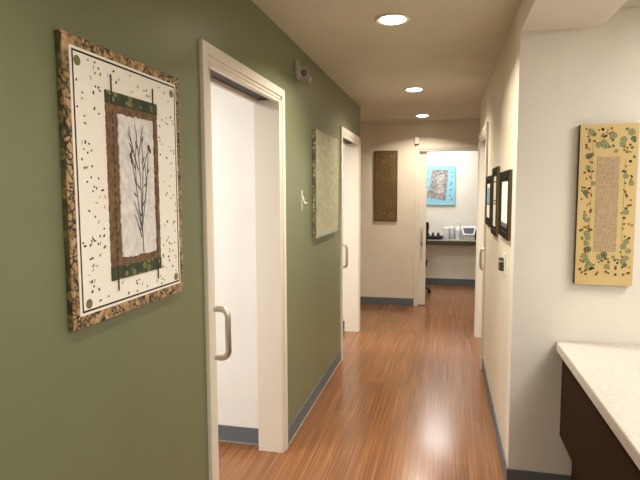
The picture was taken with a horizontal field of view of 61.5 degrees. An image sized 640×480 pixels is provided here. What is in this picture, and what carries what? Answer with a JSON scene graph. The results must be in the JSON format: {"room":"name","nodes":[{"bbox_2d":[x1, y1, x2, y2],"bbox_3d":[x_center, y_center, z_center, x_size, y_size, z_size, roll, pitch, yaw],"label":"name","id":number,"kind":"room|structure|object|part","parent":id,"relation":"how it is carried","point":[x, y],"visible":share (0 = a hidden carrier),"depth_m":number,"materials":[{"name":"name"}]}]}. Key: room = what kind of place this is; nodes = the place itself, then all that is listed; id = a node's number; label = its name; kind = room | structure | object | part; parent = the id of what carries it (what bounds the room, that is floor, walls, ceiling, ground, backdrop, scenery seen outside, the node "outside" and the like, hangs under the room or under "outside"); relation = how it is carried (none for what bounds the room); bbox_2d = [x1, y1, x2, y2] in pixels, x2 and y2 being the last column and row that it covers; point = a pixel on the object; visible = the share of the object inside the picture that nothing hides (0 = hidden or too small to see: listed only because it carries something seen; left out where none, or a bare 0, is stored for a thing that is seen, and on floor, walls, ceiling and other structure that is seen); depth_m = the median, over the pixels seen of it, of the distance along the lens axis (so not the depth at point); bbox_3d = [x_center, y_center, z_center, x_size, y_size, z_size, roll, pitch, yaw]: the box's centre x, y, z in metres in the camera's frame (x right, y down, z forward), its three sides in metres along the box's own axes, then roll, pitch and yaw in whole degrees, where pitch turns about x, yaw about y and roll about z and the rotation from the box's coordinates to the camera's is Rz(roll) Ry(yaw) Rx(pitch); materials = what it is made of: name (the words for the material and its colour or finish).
{"room":"dental clinic","nodes":[
{"label":"dental clinic","id":0,"kind":"room"},
{"bbox_2d":[0,0,359,479],"bbox_3d":[-0.576,0.148,1.885,0.142,2.440,8.370,1,5,13],"label":"wall","id":1,"kind":"structure","parent":0,"point":[123,396],"depth_m":1.59,"materials":[{"name":"green paint"}]},
{"bbox_2d":[55,29,183,330],"bbox_3d":[-0.550,-0.161,1.587,0.029,0.730,0.575,1,5,13],"label":"picture","id":2,"kind":"object","parent":1,"relation":"attached to","point":[118,113],"visible":1,"depth_m":1.49,"materials":[{"name":"paper"}]},
{"bbox_2d":[208,68,231,479],"bbox_3d":[-0.546,0.345,1.827,0.134,2.034,1.035,1,5,13],"label":"door","id":3,"kind":"structure","parent":1,"relation":"in","point":[228,344],"depth_m":2.28,"materials":[{"name":"paint"}]},
{"bbox_3d":[-0.419,0.396,2.281,0.091,0.249,0.039,1,5,13],"label":"handle","id":4,"kind":"part","parent":3,"relation":"part of","materials":[{"name":"metal"}]},
{"bbox_2d":[199,39,287,479],"bbox_3d":[-0.394,0.246,2.646,0.162,2.107,1.064,1,5,13],"label":"trim","id":5,"kind":"structure","parent":1,"relation":"attached to","point":[228,74],"depth_m":3.04,"materials":[{"name":"beige wood"}]},
{"bbox_2d":[294,59,311,84],"bbox_3d":[-0.099,-1.038,3.336,0.090,0.136,0.150,1,5,13],"label":"emergency light","id":6,"kind":"object","parent":1,"relation":"attached to","point":[301,74],"visible":1,"depth_m":3.30,"materials":[{"name":"white plastic"}]},
{"bbox_2d":[301,190,307,210],"bbox_3d":[-0.102,-0.255,3.506,0.043,0.137,0.028,1,5,13],"label":"wall hook","id":7,"kind":"object","parent":1,"relation":"attached to","point":[302,196],"visible":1,"depth_m":3.50,"materials":[{"name":"white plastic"}]},
{"bbox_2d":[288,349,340,445],"bbox_3d":[-0.627,1.366,1.412,0.012,0.100,7.213,1,5,13],"label":"baseboard","id":8,"kind":"structure","parent":1,"relation":"attached to","point":[304,411],"depth_m":3.83,"materials":[{"name":"rubber"}]},
{"bbox_2d":[312,129,337,237],"bbox_3d":[0.050,-0.426,4.153,0.029,0.761,0.775,1,5,13],"label":"canvas","id":9,"kind":"object","parent":1,"relation":"attached to","point":[324,146],"visible":1,"depth_m":4.03,"materials":[{"name":"fabric"}]},
{"bbox_2d":[343,243,347,267],"bbox_3d":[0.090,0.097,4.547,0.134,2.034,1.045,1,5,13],"label":"door handle","id":10,"kind":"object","parent":1,"relation":"in","point":[344,244],"depth_m":4.99,"materials":[{"name":"paint"}]},
{"bbox_2d":[340,126,360,359],"bbox_3d":[0.240,-0.001,5.359,0.162,2.107,1.079,1,5,13],"label":"trim","id":11,"kind":"structure","parent":1,"relation":"attached to","point":[352,142],"depth_m":5.78,"materials":[{"name":"beige wood"}]},
{"bbox_2d":[211,84,257,427],"bbox_3d":[-1.530,0.008,3.482,2.445,2.440,0.080,1,5,13],"label":"wall","id":12,"kind":"structure","parent":0,"point":[232,116],"depth_m":3.21,"materials":[{"name":"white paint"}]},
{"bbox_2d":[218,321,344,444],"bbox_3d":[-1.221,1.054,4.901,2.441,0.100,2.812,1,5,13],"label":"baseboard","id":13,"kind":"structure","parent":12,"relation":"attached to","point":[245,435],"depth_m":3.30,"materials":[{"name":"rubber"}]},
{"bbox_2d":[343,144,344,320],"bbox_3d":[-0.896,-0.240,6.198,2.445,2.440,0.080,1,5,13],"label":"wall","id":14,"kind":"structure","parent":0,"point":[343,144],"depth_m":5.90,"materials":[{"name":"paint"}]},
{"bbox_2d":[218,284,504,479],"bbox_3d":[0.949,1.290,3.298,7.800,0.100,11.800,1,5,13],"label":"floor","id":15,"kind":"structure","parent":0,"point":[406,398],"depth_m":3.73,"materials":[{"name":"brown wood"}]},
{"bbox_2d":[425,222,430,292],"bbox_3d":[1.385,0.259,8.086,0.566,1.090,0.655,1,5,13],"label":"office chair","id":16,"kind":"object","parent":15,"relation":"on","point":[427,223],"visible":0.16,"depth_m":7.75,"materials":[{"name":"black plastic"}]},
{"bbox_3d":[1.311,0.002,7.817,0.536,0.530,0.146,1,5,13],"label":"backrest","id":17,"kind":"part","parent":16,"relation":"part of","materials":[{"name":"black fabric"}]},
{"bbox_2d":[560,359,639,479],"bbox_3d":[1.593,1.081,0.891,1.583,0.744,3.359,1,5,13],"label":"base cabinet","id":18,"kind":"object","parent":15,"relation":"on","point":[595,452],"visible":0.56,"depth_m":2.18,"materials":[{"name":"brown wood"}]},
{"bbox_2d":[556,341,639,469],"bbox_3d":[1.591,0.689,0.833,1.654,0.048,3.415,1,5,13],"label":"countertop","id":19,"kind":"structure","parent":18,"relation":"on","point":[609,374],"depth_m":2.12,"materials":[{"name":"beige stone"}]},
{"bbox_2d":[252,0,521,122],"bbox_3d":[0.939,-1.240,3.070,7.800,0.100,11.800,1,5,13],"label":"ceiling","id":20,"kind":"structure","parent":0,"point":[450,49],"depth_m":3.42,"materials":[{"name":"paint"}]},
{"bbox_2d":[375,13,410,25],"bbox_3d":[0.382,-1.158,2.836,0.188,0.017,0.188,1,5,13],"label":"recessed light","id":21,"kind":"object","parent":20,"relation":"in","point":[390,19],"visible":1,"depth_m":2.81,"materials":[{"name":"glass"}]},
{"bbox_2d":[380,16,404,24],"bbox_3d":[0.382,-1.157,2.836,0.132,0.016,0.132,1,5,13],"label":"diffuser","id":22,"kind":"object","parent":21,"relation":"attached to","point":[384,20],"depth_m":2.82,"materials":[{"name":"beige plastic"}]},
{"bbox_2d":[404,87,424,91],"bbox_3d":[0.839,-1.336,4.790,0.188,0.017,0.188,1,5,13],"label":"recessed light","id":23,"kind":"object","parent":20,"relation":"in","point":[410,89],"visible":1,"depth_m":4.75,"materials":[{"name":"glass"}]},
{"bbox_2d":[407,88,421,91],"bbox_3d":[0.839,-1.335,4.790,0.132,0.016,0.132,1,5,13],"label":"diffuser","id":24,"kind":"object","parent":23,"relation":"attached to","point":[408,89],"depth_m":4.77,"materials":[{"name":"beige plastic"}]},
{"bbox_2d":[414,114,429,116],"bbox_3d":[1.227,-1.487,6.452,0.188,0.017,0.188,1,5,13],"label":"recessed light","id":25,"kind":"object","parent":20,"relation":"in","point":[418,115],"visible":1,"depth_m":6.41,"materials":[{"name":"glass"}]},
{"bbox_2d":[520,0,626,31],"bbox_3d":[0.539,-0.836,-0.036,0.362,0.143,5.323,1,5,13],"label":"ceiling beam","id":26,"kind":"structure","parent":20,"relation":"attached to","point":[536,15],"depth_m":2.34,"materials":[{"name":"beige paint"}]},
{"bbox_2d":[360,119,479,298],"bbox_3d":[1.363,-0.336,7.172,4.000,2.440,0.160,1,5,13],"label":"wall","id":27,"kind":"structure","parent":0,"point":[386,247],"depth_m":7.18,"materials":[{"name":"beige paint"}]},
{"bbox_2d":[374,151,397,220],"bbox_3d":[0.874,-0.716,7.156,0.307,0.929,0.026,1,5,13],"label":"canvas","id":28,"kind":"object","parent":27,"relation":"attached to","point":[385,162],"visible":1,"depth_m":7.14,"materials":[{"name":"brown fabric"}]},
{"bbox_2d":[360,296,413,305],"bbox_3d":[0.327,0.819,7.433,1.904,0.100,0.007,1,5,13],"label":"baseboard","id":29,"kind":"structure","parent":27,"relation":"attached to","point":[363,300],"depth_m":7.30,"materials":[{"name":"rubber"}]},
{"bbox_2d":[415,137,418,144],"bbox_3d":[1.262,-1.292,7.007,0.058,0.098,0.036,1,5,13],"label":"sensor","id":30,"kind":"object","parent":27,"relation":"attached to","point":[416,138],"visible":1,"depth_m":6.99,"materials":[{"name":"white plastic"}]},
{"bbox_2d":[418,152,426,304],"bbox_3d":[0.890,-0.149,7.243,1.053,2.034,0.132,1,5,13],"label":"door","id":31,"kind":"structure","parent":27,"relation":"in","point":[423,155],"depth_m":7.15,"materials":[{"name":"paint"}]},
{"bbox_3d":[1.343,-0.046,7.123,0.039,0.239,0.088,1,5,13],"label":"handle","id":32,"kind":"part","parent":31,"relation":"part of","materials":[{"name":"metal"}]},
{"bbox_2d":[413,144,477,305],"bbox_3d":[1.788,-0.172,7.082,1.066,2.126,0.178,1,5,13],"label":"trim","id":33,"kind":"structure","parent":27,"relation":"attached to","point":[467,147],"depth_m":7.07,"materials":[{"name":"beige wood"}]},
{"bbox_2d":[425,151,477,278],"bbox_3d":[2.101,-0.486,8.795,3.500,2.440,0.100,1,5,13],"label":"wall","id":34,"kind":"structure","parent":0,"point":[444,261],"depth_m":8.74,"materials":[{"name":"beige paint"}]},
{"bbox_2d":[427,166,455,204],"bbox_3d":[1.962,-0.883,8.722,0.448,0.631,0.034,1,5,13],"label":"canvas","id":35,"kind":"object","parent":34,"relation":"attached to","point":[440,179],"visible":0.99,"depth_m":8.71,"materials":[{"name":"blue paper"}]},
{"bbox_2d":[425,278,474,285],"bbox_3d":[2.045,0.683,8.860,3.400,0.100,0.007,1,5,13],"label":"baseboard","id":36,"kind":"structure","parent":34,"relation":"attached to","point":[443,281],"depth_m":8.84,"materials":[{"name":"rubber"}]},
{"bbox_2d":[426,239,475,245],"bbox_3d":[1.726,0.363,8.743,2.780,0.762,0.318,1,5,13],"label":"desk","id":37,"kind":"object","parent":34,"relation":"attached to","point":[461,242],"visible":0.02,"depth_m":8.72,"materials":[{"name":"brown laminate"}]},
{"bbox_2d":[427,232,442,239],"bbox_3d":[1.835,-0.067,8.643,0.284,0.112,0.150,1,5,13],"label":"desk tray","id":38,"kind":"object","parent":37,"relation":"on","point":[438,236],"visible":0.86,"depth_m":8.59,"materials":[{"name":"black plastic"}]},
{"bbox_2d":[427,236,441,239],"bbox_3d":[1.826,-0.039,8.648,0.265,0.055,0.150,1,5,13],"label":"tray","id":39,"kind":"object","parent":38,"relation":"on","point":[429,237],"depth_m":8.57,"materials":[{"name":"black plastic"}]},
{"bbox_2d":[443,227,449,239],"bbox_3d":[2.027,-0.108,8.610,0.102,0.198,0.102,1,5,13],"label":"tub","id":40,"kind":"object","parent":37,"relation":"on","point":[446,236],"visible":1,"depth_m":8.57,"materials":[{"name":"white plastic"}]},
{"bbox_2d":[450,227,454,238],"bbox_3d":[2.123,-0.115,8.685,0.102,0.198,0.102,1,5,13],"label":"tub","id":41,"kind":"object","parent":37,"relation":"on","point":[452,229],"visible":0.81,"depth_m":8.64,"materials":[{"name":"white plastic"}]},
{"bbox_2d":[455,220,460,239],"bbox_3d":[2.201,-0.161,8.605,0.100,0.302,0.081,1,5,13],"label":"pump bottle","id":42,"kind":"object","parent":37,"relation":"on","point":[458,229],"visible":1,"depth_m":8.58,"materials":[{"name":"white plastic"}]},
{"bbox_2d":[461,226,475,239],"bbox_3d":[2.361,-0.112,8.544,0.239,0.215,0.215,1,5,13],"label":"printer","id":43,"kind":"object","parent":37,"relation":"on","point":[469,232],"visible":0.84,"depth_m":8.46,"materials":[{"name":"grey plastic"}]},
{"bbox_2d":[461,226,475,234],"bbox_3d":[2.355,-0.154,8.532,0.232,0.130,0.196,1,5,13],"label":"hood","id":44,"kind":"object","parent":43,"relation":"attached to","point":[467,230],"depth_m":8.45,"materials":[{"name":"white plastic"}]},
{"bbox_2d":[480,13,516,453],"bbox_3d":[1.414,-0.072,4.237,0.160,2.440,2.927,1,5,13],"label":"wall","id":45,"kind":"structure","parent":0,"point":[498,101],"depth_m":3.43,"materials":[{"name":"beige paint"}]},
{"bbox_2d":[479,248,482,270],"bbox_3d":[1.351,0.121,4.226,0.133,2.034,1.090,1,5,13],"label":"door handle","id":46,"kind":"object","parent":45,"relation":"in","point":[481,249],"depth_m":4.72,"materials":[{"name":"paint"}]},
{"bbox_2d":[474,121,488,368],"bbox_3d":[1.599,0.019,5.072,0.183,2.107,1.124,1,5,13],"label":"trim","id":47,"kind":"structure","parent":45,"relation":"attached to","point":[483,136],"depth_m":5.52,"materials":[{"name":"beige wood"}]},
{"bbox_2d":[485,175,491,226],"bbox_3d":[1.314,-0.306,4.186,0.019,0.380,0.470,1,5,13],"label":"picture frame","id":48,"kind":"object","parent":45,"relation":"attached to","point":[488,178],"visible":0.89,"depth_m":4.16,"materials":[{"name":"brown wood"}]},
{"bbox_2d":[482,358,507,479],"bbox_3d":[1.185,1.151,3.712,0.007,0.100,1.902,1,5,13],"label":"baseboard","id":49,"kind":"structure","parent":45,"relation":"attached to","point":[495,423],"depth_m":3.35,"materials":[{"name":"rubber"}]},
{"bbox_2d":[491,166,499,236],"bbox_3d":[1.192,-0.263,3.662,0.019,0.457,0.370,1,5,13],"label":"picture frame","id":50,"kind":"object","parent":45,"relation":"attached to","point":[495,171],"visible":0.98,"depth_m":3.58,"materials":[{"name":"brown wood"}]},
{"bbox_2d":[498,252,505,274],"bbox_3d":[1.046,0.136,3.095,0.034,0.125,0.085,1,5,13],"label":"wall switch","id":51,"kind":"object","parent":45,"relation":"attached to","point":[502,260],"visible":1,"depth_m":3.08,"materials":[{"name":"white plastic"}]},
{"bbox_3d":[1.059,0.136,3.092,0.006,0.125,0.085,1,5,13],"label":"wall plate","id":52,"kind":"part","parent":51,"relation":"part of","materials":[{"name":"white plastic"}]},
{"bbox_2d":[498,169,512,240],"bbox_3d":[1.050,-0.202,3.054,0.019,0.376,0.487,1,5,13],"label":"picture frame","id":53,"kind":"object","parent":45,"relation":"attached to","point":[506,177],"visible":1,"depth_m":2.96,"materials":[{"name":"brown wood"}]},
{"bbox_2d":[505,3,639,474],"bbox_3d":[2.771,0.093,2.349,3.662,2.440,0.150,1,5,13],"label":"wall","id":54,"kind":"structure","parent":0,"point":[566,79],"depth_m":2.63,"materials":[{"name":"beige paint"}]},
{"bbox_2d":[508,469,570,479],"bbox_3d":[2.757,1.266,2.378,3.662,0.100,0.007,1,5,13],"label":"baseboard","id":55,"kind":"structure","parent":54,"relation":"attached to","point":[513,474],"depth_m":2.76,"materials":[{"name":"rubber"}]},
{"bbox_2d":[573,123,639,285],"bbox_3d":[1.357,-0.165,2.558,0.251,0.761,0.039,1,5,13],"label":"canvas","id":56,"kind":"object","parent":54,"relation":"attached to","point":[607,167],"visible":1,"depth_m":2.54,"materials":[{"name":"fabric"}]},
{"bbox_3d":[1.353,-0.167,2.540,0.099,0.449,0.002,1,5,13],"label":"panel","id":57,"kind":"part","parent":56,"relation":"part of","materials":[{"name":"beige fabric"}]},
{"bbox_2d":[621,0,639,7],"bbox_3d":[2.322,-0.844,-0.453,3.300,0.065,5.323,1,5,13],"label":"ceiling","id":58,"kind":"structure","parent":0,"point":[629,3],"depth_m":2.44,"materials":[{"name":"paint"}]}
]}

